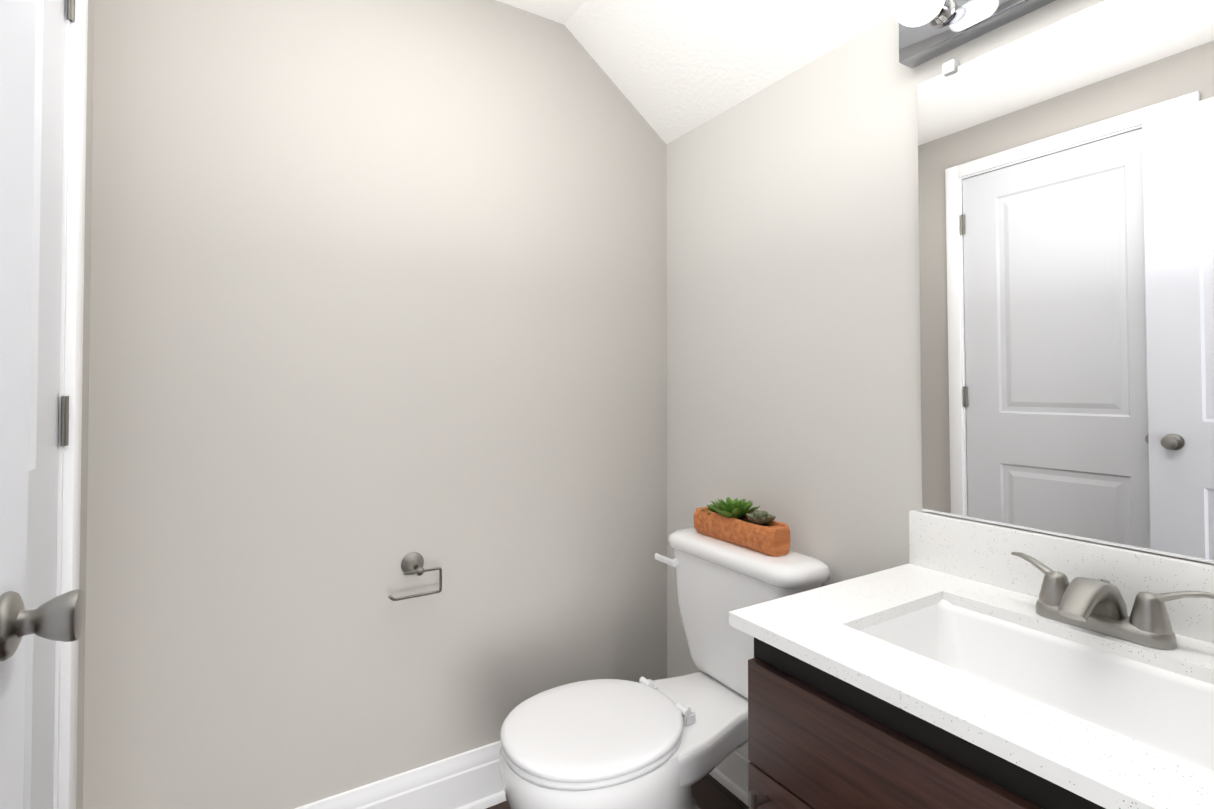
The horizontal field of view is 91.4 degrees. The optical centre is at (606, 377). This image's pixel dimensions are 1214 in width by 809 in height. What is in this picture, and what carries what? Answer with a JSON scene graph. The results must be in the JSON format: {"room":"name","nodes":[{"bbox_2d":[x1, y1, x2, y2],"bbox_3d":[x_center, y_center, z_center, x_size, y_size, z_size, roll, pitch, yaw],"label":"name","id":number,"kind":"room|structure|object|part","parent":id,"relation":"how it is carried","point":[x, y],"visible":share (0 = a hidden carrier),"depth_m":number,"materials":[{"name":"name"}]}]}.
{"room":"bathroom","nodes":[
{"label":"bathroom","id":0,"kind":"room"},
{"bbox_2d":[76,0,94,808],"bbox_3d":[-1.083,-0.100,1.141,0.100,2.600,0.189,1,-1,-32],"label":"wall","id":1,"kind":"structure","parent":0,"point":[85,414],"depth_m":1.22,"materials":[{"name":"beige paint"}]},
{"bbox_2d":[0,0,85,808],"bbox_3d":[-0.343,0.132,0.199,0.137,2.080,0.810,1,-1,-32],"label":"entry door","id":2,"kind":"structure","parent":1,"relation":"attached to","point":[60,618],"depth_m":0.51,"materials":[{"name":"grey"}]},
{"bbox_3d":[-0.485,0.209,0.510,0.051,0.056,0.056,1,-1,-32],"label":"knob","id":3,"kind":"part","parent":2,"relation":"part of","materials":[{"name":"silver metal"}]},
{"bbox_2d":[23,0,74,808],"bbox_3d":[-0.788,0.141,0.765,0.086,2.080,0.730,1,-1,-32],"label":"door","id":4,"kind":"structure","parent":1,"relation":"in","point":[39,703],"depth_m":0.98,"materials":[{"name":"grey"}]},
{"bbox_3d":[-0.973,0.078,1.062,0.011,0.089,0.032,1,-1,-32],"label":"door hinge","id":5,"kind":"part","parent":4,"relation":"part of","materials":[{"name":"silver metal"}]},
{"bbox_3d":[-0.973,-0.692,1.075,0.011,0.089,0.032,1,-1,-32],"label":"door hinge","id":6,"kind":"part","parent":4,"relation":"part of","materials":[{"name":"silver metal"}]},
{"bbox_2d":[83,0,666,808],"bbox_3d":[-0.468,-0.091,1.691,1.724,2.600,0.100,1,-1,-32],"label":"wall","id":7,"kind":"structure","parent":0,"point":[377,290],"depth_m":1.52,"materials":[{"name":"beige paint"}]},
{"bbox_2d":[295,740,505,808],"bbox_3d":[-0.435,1.128,1.617,1.524,0.160,0.026,1,-1,-32],"label":"baseboard","id":8,"kind":"structure","parent":7,"relation":"attached to","point":[470,779],"depth_m":1.61,"materials":[{"name":"white wood"}]},
{"bbox_2d":[388,552,441,600],"bbox_3d":[-0.508,0.522,1.561,0.138,0.106,0.058,1,-1,-32],"label":"paper holder","id":9,"kind":"object","parent":7,"relation":"attached to","point":[412,563],"visible":1,"depth_m":1.57,"materials":[{"name":"silver metal"}]},
{"bbox_2d":[486,774,747,808],"bbox_3d":[0.003,1.221,0.907,1.724,0.050,1.891,1,-1,-32],"label":"floor","id":10,"kind":"structure","parent":0,"point":[710,791],"depth_m":1.70,"materials":[{"name":"brown wood"}]},
{"bbox_2d":[500,527,829,808],"bbox_3d":[0.108,0.824,1.438,0.759,0.762,0.507,1,-1,-32],"label":"toilet","id":11,"kind":"object","parent":10,"relation":"on","point":[664,743],"visible":0.92,"depth_m":1.37,"materials":[{"name":"white ceramic"}]},
{"bbox_3d":[-0.031,0.803,1.343,0.414,0.017,0.356,1,-1,-32],"label":"seat","id":12,"kind":"part","parent":11,"relation":"part of","materials":[{"name":"white plastic"}]},
{"bbox_3d":[0.175,0.533,1.726,0.020,0.026,0.095,1,-1,-32],"label":"lever","id":13,"kind":"part","parent":11,"relation":"part of","materials":[{"name":"white plastic"}]},
{"bbox_2d":[694,497,789,556],"bbox_3d":[0.356,0.387,1.597,0.134,0.113,0.300,1,-1,-32],"label":"planter","id":14,"kind":"object","parent":11,"relation":"on","point":[736,522],"visible":1,"depth_m":1.55,"materials":[{"name":"brown ceramic"}]},
{"bbox_3d":[0.360,0.653,1.586,0.156,0.324,0.452,1,-1,-32],"label":"tank","id":15,"kind":"part","parent":11,"relation":"part of","materials":[{"name":"white ceramic"}]},
{"bbox_3d":[0.360,0.468,1.589,0.178,0.046,0.490,1,-1,-32],"label":"lid","id":16,"kind":"part","parent":11,"relation":"part of","materials":[{"name":"white ceramic"}]},
{"bbox_2d":[729,510,1213,808],"bbox_3d":[0.641,0.738,0.803,0.554,0.913,0.788,1,-1,-32],"label":"bathroom vanity","id":17,"kind":"object","parent":10,"relation":"on","point":[957,663],"visible":1,"depth_m":0.88,"materials":[{"name":"white stone"}]},
{"bbox_3d":[0.245,0.763,0.951,0.037,0.200,0.012,1,-1,-32],"label":"handle","id":18,"kind":"part","parent":17,"relation":"part of","materials":[{"name":"silver metal"}]},
{"bbox_3d":[0.344,0.868,0.840,0.019,0.443,0.375,1,-1,-32],"label":"door","id":19,"kind":"part","parent":17,"relation":"part of","materials":[{"name":"brown wood"}]},
{"bbox_2d":[859,599,1213,770],"bbox_3d":[0.630,0.482,0.818,0.344,0.146,0.542,1,-1,-32],"label":"sink","id":20,"kind":"object","parent":17,"relation":"in","point":[1163,703],"depth_m":0.93,"materials":[{"name":"white ceramic"}]},
{"bbox_2d":[1011,552,1213,649],"bbox_3d":[0.747,0.351,0.916,0.138,0.088,0.268,1,-1,-32],"label":"faucet","id":21,"kind":"object","parent":17,"relation":"on","point":[1094,611],"depth_m":0.90,"materials":[{"name":"silver metal"}]},
{"bbox_2d":[497,0,893,144],"bbox_3d":[0.003,-0.937,0.943,1.724,0.364,1.891,1,-1,-32],"label":"ceiling","id":22,"kind":"structure","parent":0,"point":[673,70],"depth_m":1.69,"materials":[{"name":"white paint"}]},
{"bbox_2d":[666,0,1213,677],"bbox_3d":[0.720,-0.098,1.313,0.100,2.600,1.791,1,-1,-32],"label":"wall","id":23,"kind":"structure","parent":0,"point":[794,372],"depth_m":1.53,"materials":[{"name":"beige paint"}]},
{"bbox_2d":[709,744,750,805],"bbox_3d":[0.431,1.128,1.640,0.026,0.160,0.895,1,-1,-32],"label":"baseboard","id":24,"kind":"structure","parent":23,"relation":"attached to","point":[730,773],"depth_m":1.72,"materials":[{"name":"white"}]},
{"bbox_2d":[892,0,1055,68],"bbox_3d":[0.769,-0.738,0.975,0.181,0.110,0.666,1,-1,-32],"label":"sconce","id":25,"kind":"object","parent":23,"relation":"attached to","point":[929,30],"visible":1,"depth_m":1.17,"materials":[{"name":"silver metal"}]},
{"bbox_3d":[0.611,-0.735,1.155,0.102,0.094,0.094,1,-1,-32],"label":"bulb","id":26,"kind":"part","parent":25,"relation":"part of","materials":[{"name":"white glass"}]},
{"bbox_2d":[930,0,955,27],"bbox_3d":[0.665,-0.735,1.189,0.035,0.052,0.052,1,-1,-32],"label":"socket","id":27,"kind":"object","parent":25,"relation":"attached to","point":[946,18],"depth_m":1.18,"materials":[{"name":"silver metal"}]},
{"bbox_2d":[909,510,1213,642],"bbox_3d":[0.868,0.340,0.950,0.020,0.113,0.788,1,-1,-32],"label":"backsplash","id":28,"kind":"structure","parent":23,"relation":"attached to","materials":[{"name":"white stone"}]},
{"bbox_2d":[917,0,1213,563],"bbox_3d":[0.876,-0.187,0.949,0.022,0.934,0.766,0,-1,-32],"label":"mirror","id":29,"kind":"object","parent":23,"relation":"attached to","point":[1066,207],"visible":0.96,"depth_m":1.03,"materials":[{"name":"white mirror"}]},
{"bbox_3d":[-0.830,-1.165,0.749,0.100,0.485,0.774,1,-1,-32],"label":"wall","id":30,"kind":"structure","parent":0,"visible":0},
{"bbox_2d":[53,0,87,808],"bbox_3d":[-0.823,0.113,0.732,0.117,2.159,0.844,1,-1,-32],"label":"door frame","id":31,"kind":"structure","parent":30,"relation":"attached to","point":[68,709],"depth_m":1.07,"materials":[{"name":"white"}]}
]}

